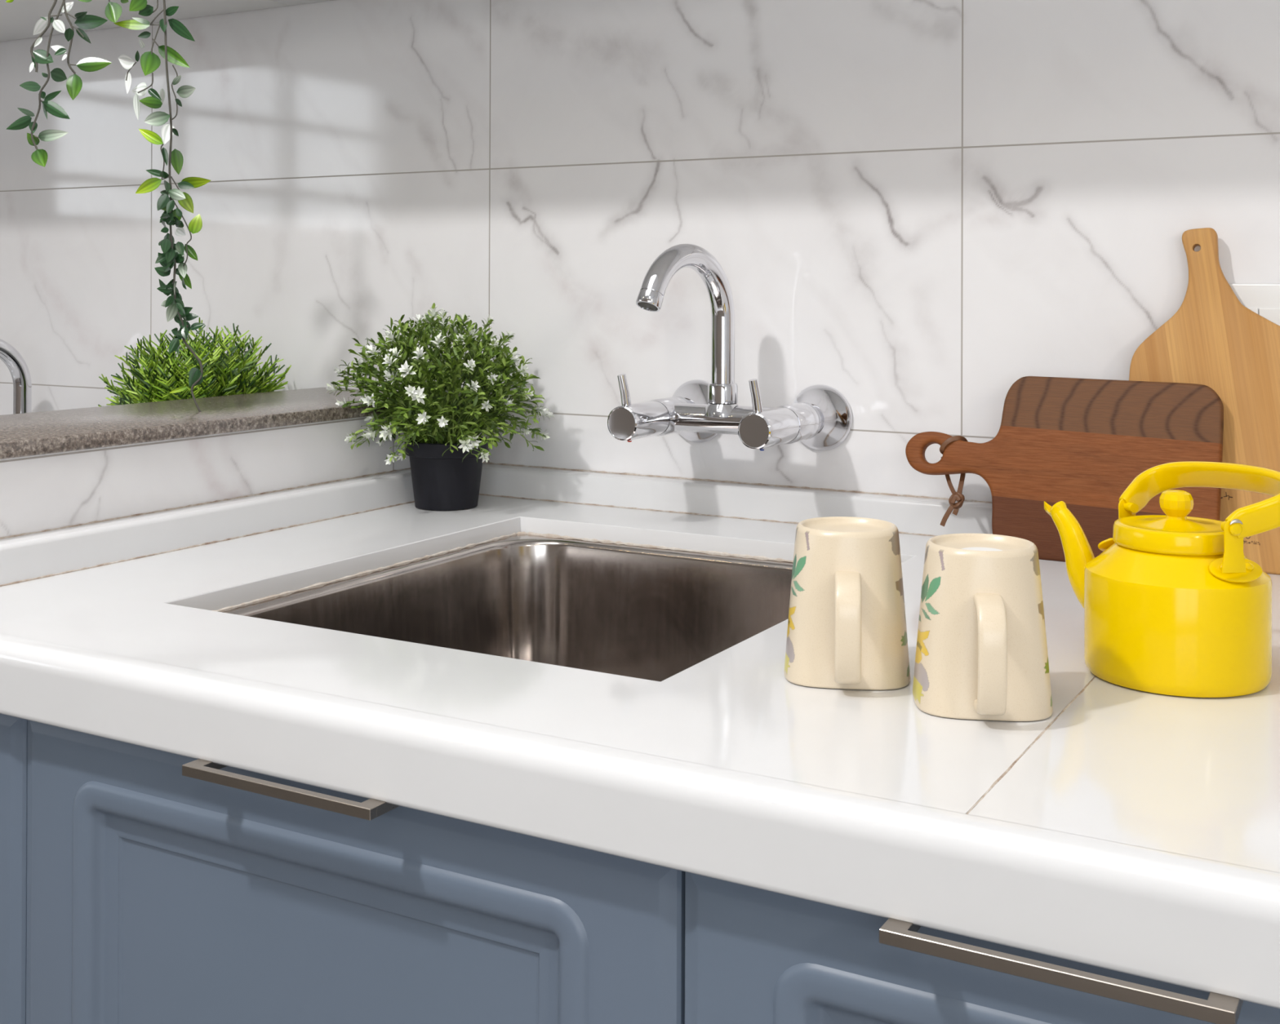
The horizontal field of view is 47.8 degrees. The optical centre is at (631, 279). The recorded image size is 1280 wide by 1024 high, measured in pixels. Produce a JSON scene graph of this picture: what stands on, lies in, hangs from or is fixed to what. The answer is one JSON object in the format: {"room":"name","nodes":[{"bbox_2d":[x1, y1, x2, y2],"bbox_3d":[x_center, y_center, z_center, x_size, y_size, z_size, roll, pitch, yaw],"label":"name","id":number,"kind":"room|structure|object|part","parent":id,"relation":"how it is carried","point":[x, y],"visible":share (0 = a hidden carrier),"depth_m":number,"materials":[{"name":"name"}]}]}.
{"room":"kitchen","nodes":[
{"label":"kitchen","id":0,"kind":"room"},
{"bbox_2d":[0,410,444,537],"bbox_3d":[-0.407,0.230,1.506,0.001,0.144,0.735,0,0,30],"label":"wall","id":1,"kind":"structure","parent":0,"point":[42,492],"depth_m":1.43,"materials":[{"name":"tile"}]},
{"bbox_2d":[0,0,1279,502],"bbox_3d":[-0.186,-0.068,1.805,2.020,0.635,0.001,0,0,30],"label":"wall","id":2,"kind":"structure","parent":0,"point":[915,211],"depth_m":1.67,"materials":[{"name":"tile"}]},
{"bbox_2d":[0,338,31,414],"bbox_3d":[-0.904,0.191,2.086,0.223,0.223,0.222,0,0,30],"label":"faucet","id":3,"kind":"object","parent":2,"relation":"attached to","point":[17,366],"visible":0.19,"depth_m":2.10,"materials":[{"name":"silver metal"}]},
{"bbox_2d":[607,244,852,451],"bbox_3d":[0.087,0.075,1.519,0.223,0.223,0.222,0,0,30],"label":"faucet","id":4,"kind":"object","parent":2,"relation":"attached to","point":[820,417],"visible":1,"depth_m":1.53,"materials":[{"name":"silver metal"}]},
{"bbox_3d":[-0.007,0.117,1.510,0.016,0.035,0.010,0,0,-33],"label":"lever","id":5,"kind":"part","parent":4,"relation":"part of","materials":[{"name":"silver metal"}]},
{"bbox_3d":[0.007,0.150,1.531,0.038,0.038,0.071,0,0,30],"label":"knob","id":6,"kind":"part","parent":4,"relation":"part of","materials":[{"name":"silver metal"}]},
{"bbox_3d":[0.060,0.039,1.500,0.025,0.151,0.151,0,0,38],"label":"spout","id":7,"kind":"part","parent":4,"relation":"part of","materials":[{"name":"silver metal"}]},
{"bbox_3d":[0.123,0.117,1.435,0.016,0.035,0.010,0,0,-33],"label":"lever","id":8,"kind":"part","parent":4,"relation":"part of","materials":[{"name":"silver metal"}]},
{"bbox_3d":[0.138,0.150,1.456,0.038,0.038,0.071,0,0,30],"label":"knob","id":9,"kind":"part","parent":4,"relation":"part of","materials":[{"name":"silver metal"}]},
{"bbox_2d":[1229,284,1279,325],"bbox_3d":[0.585,0.024,1.355,0.043,0.038,0.013,0,0,30],"label":"socket plate","id":10,"kind":"object","parent":2,"relation":"attached to","point":[1264,300],"visible":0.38,"depth_m":1.35,"materials":[{"name":"white plastic"}]},
{"bbox_3d":[-0.989,1.204,0.182,6.400,0.100,3.800,0,0,30],"label":"floor","id":11,"kind":"structure","parent":0,"visible":0},
{"bbox_2d":[0,714,27,1023],"bbox_3d":[-0.659,0.736,1.209,0.536,0.848,0.078,0,0,30],"label":"base cabinet","id":12,"kind":"object","parent":11,"relation":"on","point":[13,731],"visible":0.48,"depth_m":1.05,"materials":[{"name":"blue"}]},
{"bbox_2d":[26,720,684,1023],"bbox_3d":[-0.037,0.737,1.212,0.536,0.851,0.764,0,0,30],"label":"base cabinet","id":13,"kind":"object","parent":11,"relation":"on","point":[163,887],"visible":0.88,"depth_m":0.92,"materials":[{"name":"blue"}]},
{"bbox_3d":[-0.210,0.312,0.895,0.154,0.007,0.035,0,0,30],"label":"handle","id":14,"kind":"part","parent":13,"relation":"part of","materials":[{"name":"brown metal"}]},
{"bbox_2d":[684,871,1279,1023],"bbox_3d":[0.430,0.737,0.945,0.536,0.851,0.764,0,0,30],"label":"base cabinet","id":15,"kind":"object","parent":11,"relation":"on","point":[753,956],"visible":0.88,"depth_m":0.72,"materials":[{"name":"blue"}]},
{"bbox_3d":[0.195,0.313,0.663,0.158,0.007,0.035,0,0,30],"label":"handle","id":16,"kind":"part","parent":15,"relation":"part of","materials":[{"name":"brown metal"}]},
{"bbox_2d":[968,573,1279,873],"bbox_3d":[0.817,0.272,0.778,1.059,0.018,0.781,0,0,30],"label":"countertop","id":17,"kind":"structure","parent":15,"relation":"on","point":[1188,776],"depth_m":0.76,"materials":[{"name":"white stone"}]},
{"bbox_2d":[1044,461,1279,697],"bbox_3d":[0.361,0.193,0.967,0.119,0.139,0.154,0,0,-4],"label":"kettle","id":18,"kind":"object","parent":17,"relation":"on","point":[1173,603],"visible":1,"depth_m":0.92,"materials":[{"name":"yellow metal"}]},
{"bbox_3d":[0.316,0.199,1.009,0.057,0.082,0.028,0,0,43],"label":"spout","id":19,"kind":"part","parent":18,"relation":"part of","materials":[{"name":"yellow metal"}]},
{"bbox_3d":[0.361,0.167,0.956,0.080,0.018,0.080,0,0,30],"label":"lid","id":20,"kind":"part","parent":18,"relation":"part of","materials":[{"name":"yellow metal"}]},
{"bbox_3d":[0.361,0.150,0.956,0.022,0.020,0.021,0,0,30],"label":"knob","id":21,"kind":"part","parent":18,"relation":"part of","materials":[{"name":"yellow metal"}]},
{"bbox_3d":[0.383,0.144,0.961,0.122,0.042,0.114,0,0,30],"label":"handle","id":22,"kind":"part","parent":18,"relation":"part of","materials":[{"name":"yellow metal"}]},
{"bbox_2d":[1128,227,1279,574],"bbox_3d":[0.568,0.109,1.329,0.212,0.315,0.057,0,0,30],"label":"cutting board","id":23,"kind":"object","parent":17,"relation":"on","point":[1214,341],"visible":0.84,"depth_m":1.34,"materials":[{"name":"brown wood"}]},
{"bbox_3d":[-0.068,0.707,1.790,6.200,0.915,0.100,0,0,30],"label":"wall","id":24,"kind":"structure","parent":0,"visible":0},
{"bbox_2d":[0,494,1096,814],"bbox_3d":[-0.276,0.271,1.404,1.462,0.018,0.781,0,0,30],"label":"countertop","id":25,"kind":"structure","parent":24,"relation":"attached to","point":[736,708],"depth_m":0.99,"materials":[{"name":"white stone"}]},
{"bbox_2d":[0,467,414,586],"bbox_3d":[-0.401,0.244,1.486,0.031,0.037,0.705,0,0,30],"label":"side upstand","id":26,"kind":"object","parent":25,"relation":"on","point":[32,556],"visible":0.92,"depth_m":1.41,"materials":[{"name":"white stone"}]},
{"bbox_2d":[325,302,554,511],"bbox_3d":[-0.224,0.145,1.678,0.261,0.236,0.226,0,0,41],"label":"pot plant","id":27,"kind":"object","parent":25,"relation":"on","point":[446,458],"visible":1,"depth_m":1.64,"materials":[{"name":"green plant"}]},
{"bbox_3d":[-0.344,0.127,1.670,0.018,0.018,0.018,0,0,21],"label":"flower","id":28,"kind":"part","parent":27,"relation":"part of","materials":[{"name":"white plant"}]},
{"bbox_3d":[-0.336,0.107,1.663,0.014,0.014,0.012,0,0,-9],"label":"flower","id":29,"kind":"part","parent":27,"relation":"part of","materials":[{"name":"white plant"}]},
{"bbox_3d":[-0.325,0.141,1.631,0.017,0.016,0.016,5,19,-19],"label":"flower","id":30,"kind":"part","parent":27,"relation":"part of","materials":[{"name":"white plant"}]},
{"bbox_3d":[-0.314,0.178,1.617,0.014,0.014,0.012,0,0,-37],"label":"flower","id":31,"kind":"part","parent":27,"relation":"part of","materials":[{"name":"white plant"}]},
{"bbox_3d":[-0.320,0.106,1.710,0.022,0.021,0.021,28,-20,16],"label":"flower","id":32,"kind":"part","parent":27,"relation":"part of","materials":[{"name":"white plant"}]},
{"bbox_3d":[-0.310,0.097,1.669,0.016,0.015,0.014,0,0,17],"label":"flower","id":33,"kind":"part","parent":27,"relation":"part of","materials":[{"name":"white plant"}]},
{"bbox_3d":[-0.290,0.136,1.609,0.019,0.018,0.019,0,0,22],"label":"flower","id":34,"kind":"part","parent":27,"relation":"part of","materials":[{"name":"white plant"}]},
{"bbox_3d":[-0.292,0.172,1.621,0.020,0.020,0.018,0,0,-37],"label":"flower","id":35,"kind":"part","parent":27,"relation":"part of","materials":[{"name":"white plant"}]},
{"bbox_3d":[-0.297,0.158,1.653,0.015,0.014,0.015,0,0,5],"label":"flower","id":36,"kind":"part","parent":27,"relation":"part of","materials":[{"name":"white plant"}]},
{"bbox_3d":[-0.292,0.085,1.644,0.018,0.021,0.017,0,0,29],"label":"flower","id":37,"kind":"part","parent":27,"relation":"part of","materials":[{"name":"white plant"}]},
{"bbox_3d":[-0.287,0.185,1.662,0.015,0.016,0.015,52,-9,-32],"label":"flower","id":38,"kind":"part","parent":27,"relation":"part of","materials":[{"name":"white plant"}]},
{"bbox_3d":[-0.270,0.169,1.596,0.020,0.020,0.022,39,36,17],"label":"flower","id":39,"kind":"part","parent":27,"relation":"part of","materials":[{"name":"white plant"}]},
{"bbox_3d":[-0.269,0.092,1.603,0.017,0.017,0.019,15,-30,48],"label":"flower","id":40,"kind":"part","parent":27,"relation":"part of","materials":[{"name":"white plant"}]},
{"bbox_3d":[-0.273,0.067,1.647,0.019,0.020,0.019,-18,23,52],"label":"flower","id":41,"kind":"part","parent":27,"relation":"part of","materials":[{"name":"white plant"}]},
{"bbox_3d":[-0.266,0.109,1.608,0.019,0.022,0.019,0,0,-17],"label":"flower","id":42,"kind":"part","parent":27,"relation":"part of","materials":[{"name":"white plant"}]},
{"bbox_3d":[-0.262,0.196,1.580,0.014,0.016,0.015,0,0,15],"label":"flower","id":43,"kind":"part","parent":27,"relation":"part of","materials":[{"name":"white plant"}]},
{"bbox_3d":[-0.266,0.086,1.625,0.019,0.019,0.019,-4,37,49],"label":"flower","id":44,"kind":"part","parent":27,"relation":"part of","materials":[{"name":"white plant"}]},
{"bbox_3d":[-0.258,0.198,1.622,0.014,0.013,0.012,0,0,-27],"label":"flower","id":45,"kind":"part","parent":27,"relation":"part of","materials":[{"name":"white plant"}]},
{"bbox_3d":[-0.246,0.101,1.580,0.021,0.021,0.022,-25,-42,4],"label":"flower","id":46,"kind":"part","parent":27,"relation":"part of","materials":[{"name":"white plant"}]},
{"bbox_3d":[-0.239,0.122,1.570,0.016,0.016,0.017,-6,-18,-8],"label":"flower","id":47,"kind":"part","parent":27,"relation":"part of","materials":[{"name":"white plant"}]},
{"bbox_3d":[-0.242,0.049,1.643,0.015,0.019,0.018,0,0,40],"label":"flower","id":48,"kind":"part","parent":27,"relation":"part of","materials":[{"name":"white plant"}]},
{"bbox_3d":[-0.233,0.127,1.573,0.021,0.021,0.022,13,-17,-10],"label":"flower","id":49,"kind":"part","parent":27,"relation":"part of","materials":[{"name":"white plant"}]},
{"bbox_3d":[-0.234,0.083,1.592,0.019,0.022,0.019,0,0,-35],"label":"flower","id":50,"kind":"part","parent":27,"relation":"part of","materials":[{"name":"white plant"}]},
{"bbox_3d":[-0.227,0.151,1.573,0.017,0.017,0.018,-1,2,5],"label":"flower","id":51,"kind":"part","parent":27,"relation":"part of","materials":[{"name":"white plant"}]},
{"bbox_3d":[-0.244,0.050,1.707,0.016,0.019,0.016,0,0,25],"label":"flower","id":52,"kind":"part","parent":27,"relation":"part of","materials":[{"name":"white plant"}]},
{"bbox_3d":[-0.227,0.042,1.652,0.019,0.021,0.019,0,0,13],"label":"flower","id":53,"kind":"part","parent":27,"relation":"part of","materials":[{"name":"white plant"}]},
{"bbox_3d":[-0.216,0.070,1.613,0.019,0.021,0.019,0,0,-3],"label":"flower","id":54,"kind":"part","parent":27,"relation":"part of","materials":[{"name":"white plant"}]},
{"bbox_3d":[-0.205,0.155,1.567,0.015,0.015,0.015,0,0,14],"label":"flower","id":55,"kind":"part","parent":27,"relation":"part of","materials":[{"name":"white plant"}]},
{"bbox_3d":[-0.214,0.041,1.638,0.014,0.015,0.014,12,14,43],"label":"flower","id":56,"kind":"part","parent":27,"relation":"part of","materials":[{"name":"white plant"}]},
{"bbox_3d":[-0.211,0.049,1.629,0.016,0.018,0.016,-4,5,-16],"label":"flower","id":57,"kind":"part","parent":27,"relation":"part of","materials":[{"name":"white plant"}]},
{"bbox_3d":[-0.214,0.225,1.674,0.097,0.078,0.097,0,0,30],"label":"pot","id":58,"kind":"part","parent":27,"relation":"part of","materials":[{"name":"black plastic"}]},
{"bbox_3d":[-0.209,0.061,1.713,0.020,0.022,0.020,-19,-32,24],"label":"flower","id":59,"kind":"part","parent":27,"relation":"part of","materials":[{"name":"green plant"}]},
{"bbox_3d":[-0.192,0.067,1.615,0.014,0.015,0.014,21,25,0],"label":"flower","id":60,"kind":"part","parent":27,"relation":"part of","materials":[{"name":"white plant"}]},
{"bbox_3d":[-0.199,0.050,1.699,0.017,0.020,0.018,0,0,36],"label":"flower","id":61,"kind":"part","parent":27,"relation":"part of","materials":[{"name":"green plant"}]},
{"bbox_3d":[-0.180,0.180,1.565,0.017,0.017,0.018,0,0,-2],"label":"flower","id":62,"kind":"part","parent":27,"relation":"part of","materials":[{"name":"white plant"}]},
{"bbox_3d":[-0.178,0.096,1.597,0.018,0.018,0.020,-10,-34,-38],"label":"flower","id":63,"kind":"part","parent":27,"relation":"part of","materials":[{"name":"white plant"}]},
{"bbox_3d":[-0.183,0.064,1.651,0.018,0.022,0.016,0,0,-39],"label":"flower","id":64,"kind":"part","parent":27,"relation":"part of","materials":[{"name":"white plant"}]},
{"bbox_3d":[-0.175,0.119,1.596,0.017,0.016,0.016,-35,-7,37],"label":"flower","id":65,"kind":"part","parent":27,"relation":"part of","materials":[{"name":"white plant"}]},
{"bbox_3d":[-0.174,0.178,1.588,0.014,0.017,0.016,0,0,-27],"label":"flower","id":66,"kind":"part","parent":27,"relation":"part of","materials":[{"name":"white plant"}]},
{"bbox_3d":[-0.162,0.194,1.583,0.014,0.014,0.015,0,29,-30],"label":"flower","id":67,"kind":"part","parent":27,"relation":"part of","materials":[{"name":"white plant"}]},
{"bbox_3d":[-0.161,0.141,1.598,0.014,0.014,0.015,-16,2,-23],"label":"flower","id":68,"kind":"part","parent":27,"relation":"part of","materials":[{"name":"white plant"}]},
{"bbox_3d":[-0.166,0.049,1.678,0.014,0.016,0.013,0,0,20],"label":"flower","id":69,"kind":"part","parent":27,"relation":"part of","materials":[{"name":"white plant"}]},
{"bbox_3d":[-0.156,0.111,1.613,0.012,0.015,0.015,0,0,-44],"label":"flower","id":70,"kind":"part","parent":27,"relation":"part of","materials":[{"name":"white plant"}]},
{"bbox_3d":[-0.154,0.072,1.619,0.012,0.013,0.014,0,0,-43],"label":"flower","id":71,"kind":"part","parent":27,"relation":"part of","materials":[{"name":"white plant"}]},
{"bbox_3d":[-0.141,0.139,1.620,0.018,0.018,0.017,0,0,4],"label":"flower","id":72,"kind":"part","parent":27,"relation":"part of","materials":[{"name":"white plant"}]},
{"bbox_3d":[-0.146,0.068,1.718,0.015,0.015,0.014,0,0,-25],"label":"flower","id":73,"kind":"part","parent":27,"relation":"part of","materials":[{"name":"white plant"}]},
{"bbox_3d":[-0.141,0.090,1.684,0.022,0.020,0.020,-47,15,-20],"label":"flower","id":74,"kind":"part","parent":27,"relation":"part of","materials":[{"name":"white plant"}]},
{"bbox_3d":[-0.139,0.096,1.677,0.020,0.018,0.018,-44,-8,1],"label":"flower","id":75,"kind":"part","parent":27,"relation":"part of","materials":[{"name":"white plant"}]},
{"bbox_3d":[-0.125,0.106,1.652,0.018,0.020,0.018,0,0,13],"label":"flower","id":76,"kind":"part","parent":27,"relation":"part of","materials":[{"name":"white plant"}]},
{"bbox_3d":[-0.122,0.174,1.662,0.014,0.014,0.014,23,27,7],"label":"flower","id":77,"kind":"part","parent":27,"relation":"part of","materials":[{"name":"white plant"}]},
{"bbox_3d":[-0.117,0.129,1.616,0.014,0.013,0.013,0,0,16],"label":"flower","id":78,"kind":"part","parent":27,"relation":"part of","materials":[{"name":"white plant"}]},
{"bbox_3d":[-0.104,0.151,1.665,0.022,0.019,0.019,0,0,5],"label":"flower","id":79,"kind":"part","parent":27,"relation":"part of","materials":[{"name":"white plant"}]},
{"bbox_3d":[-0.104,0.182,1.690,0.017,0.017,0.015,0,0,-9],"label":"flower","id":80,"kind":"part","parent":27,"relation":"part of","materials":[{"name":"white plant"}]},
{"bbox_3d":[-0.103,0.159,1.710,0.018,0.019,0.020,0,0,-40],"label":"flower","id":81,"kind":"part","parent":27,"relation":"part of","materials":[{"name":"white plant"}]},
{"bbox_2d":[212,532,793,681],"bbox_3d":[-0.053,0.371,1.270,0.495,0.187,0.548,0,0,30],"label":"sink","id":82,"kind":"object","parent":25,"relation":"in","point":[642,611],"visible":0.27,"depth_m":1.50,"materials":[{"name":"metal"}]},
{"bbox_2d":[0,632,1279,1008],"bbox_3d":[-0.017,0.285,0.792,2.520,0.050,0.022,0,0,30],"label":"countertop edge","id":83,"kind":"object","parent":25,"relation":"attached to","point":[1207,926],"visible":1,"depth_m":0.75,"materials":[{"name":"white stone"}]},
{"bbox_2d":[479,462,992,536],"bbox_3d":[0.616,0.247,1.326,1.952,0.037,0.030,0,0,30],"label":"back upstand","id":84,"kind":"object","parent":25,"relation":"on","point":[911,514],"visible":0.59,"depth_m":1.60,"materials":[{"name":"white stone"}]},
{"bbox_2d":[783,516,910,690],"bbox_3d":[0.141,0.212,0.945,0.082,0.098,0.108,0,0,8],"label":"mug","id":85,"kind":"object","parent":25,"relation":"on","point":[847,628],"visible":1,"depth_m":0.92,"materials":[{"name":"beige ceramic"}]},
{"bbox_3d":[0.136,0.221,0.909,0.016,0.068,0.036,0,0,8],"label":"handle","id":86,"kind":"part","parent":85,"relation":"part of","materials":[{"name":"beige ceramic"}]},
{"bbox_2d":[912,533,1053,721],"bbox_3d":[0.214,0.212,0.880,0.082,0.098,0.108,0,0,8],"label":"mug","id":87,"kind":"object","parent":25,"relation":"on","point":[981,649],"visible":1,"depth_m":0.86,"materials":[{"name":"beige ceramic"}]},
{"bbox_3d":[0.209,0.221,0.844,0.016,0.068,0.036,0,0,8],"label":"handle","id":88,"kind":"part","parent":87,"relation":"part of","materials":[{"name":"beige ceramic"}]},
{"bbox_2d":[905,376,1223,562],"bbox_3d":[0.405,0.182,1.381,0.296,0.175,0.059,0,0,30],"label":"cutting board","id":89,"kind":"object","parent":25,"relation":"on","point":[1080,443],"visible":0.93,"depth_m":1.36,"materials":[{"name":"brown wood"}]},
{"bbox_3d":[-0.062,-0.910,1.798,6.200,1.050,0.100,0,0,30],"label":"wall","id":90,"kind":"structure","parent":0,"visible":0},
{"bbox_2d":[0,0,288,41],"bbox_3d":[-1.240,-0.723,2.189,1.568,0.700,0.385,0,0,30],"label":"upper cabinet","id":91,"kind":"object","parent":90,"relation":"attached to","point":[19,19],"visible":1,"depth_m":2.00,"materials":[{"name":"white plastic"}]},
{"bbox_2d":[268,0,333,5],"bbox_3d":[0.410,-0.722,1.244,2.230,0.700,0.385,0,0,30],"label":"upper cabinet","id":92,"kind":"object","parent":90,"relation":"attached to","point":[291,2],"visible":1,"depth_m":1.94,"materials":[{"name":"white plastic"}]},
{"bbox_2d":[5,0,111,167],"bbox_3d":[-0.554,-0.242,1.399,0.082,0.265,0.098,0,0,-38],"label":"vine","id":93,"kind":"object","parent":92,"relation":"hanging from","point":[83,21],"visible":1,"depth_m":1.40,"materials":[{"name":"green plant"}]},
{"bbox_3d":[-0.556,-0.250,1.398,0.052,0.249,0.003,0,0,1],"label":"stem","id":94,"kind":"part","parent":93,"relation":"part of","materials":[{"name":"green plant"}]},
{"bbox_2d":[105,0,210,412],"bbox_3d":[-0.511,-0.114,1.558,0.118,0.519,0.081,0,0,44],"label":"vine","id":95,"kind":"object","parent":92,"relation":"hanging from","point":[172,255],"visible":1,"depth_m":1.55,"materials":[{"name":"green plant"}]},
{"bbox_3d":[-0.499,0.660,1.556,0.208,1.004,0.734,0,0,30],"label":"wall","id":96,"kind":"structure","parent":0,"visible":0},
{"bbox_2d":[0,387,460,459],"bbox_3d":[-0.501,0.150,1.549,0.232,0.014,0.754,0,0,30],"label":"granite ledge","id":97,"kind":"object","parent":96,"relation":"on","point":[43,433],"visible":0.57,"depth_m":1.49,"materials":[{"name":"grey stone"}]},
{"bbox_2d":[97,317,291,406],"bbox_3d":[-0.563,0.221,1.853,0.229,0.344,0.252,0,0,13],"label":"pot plant","id":98,"kind":"object","parent":97,"relation":"on","point":[231,376],"visible":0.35,"depth_m":1.81,"materials":[{"name":"green plant"}]}
]}

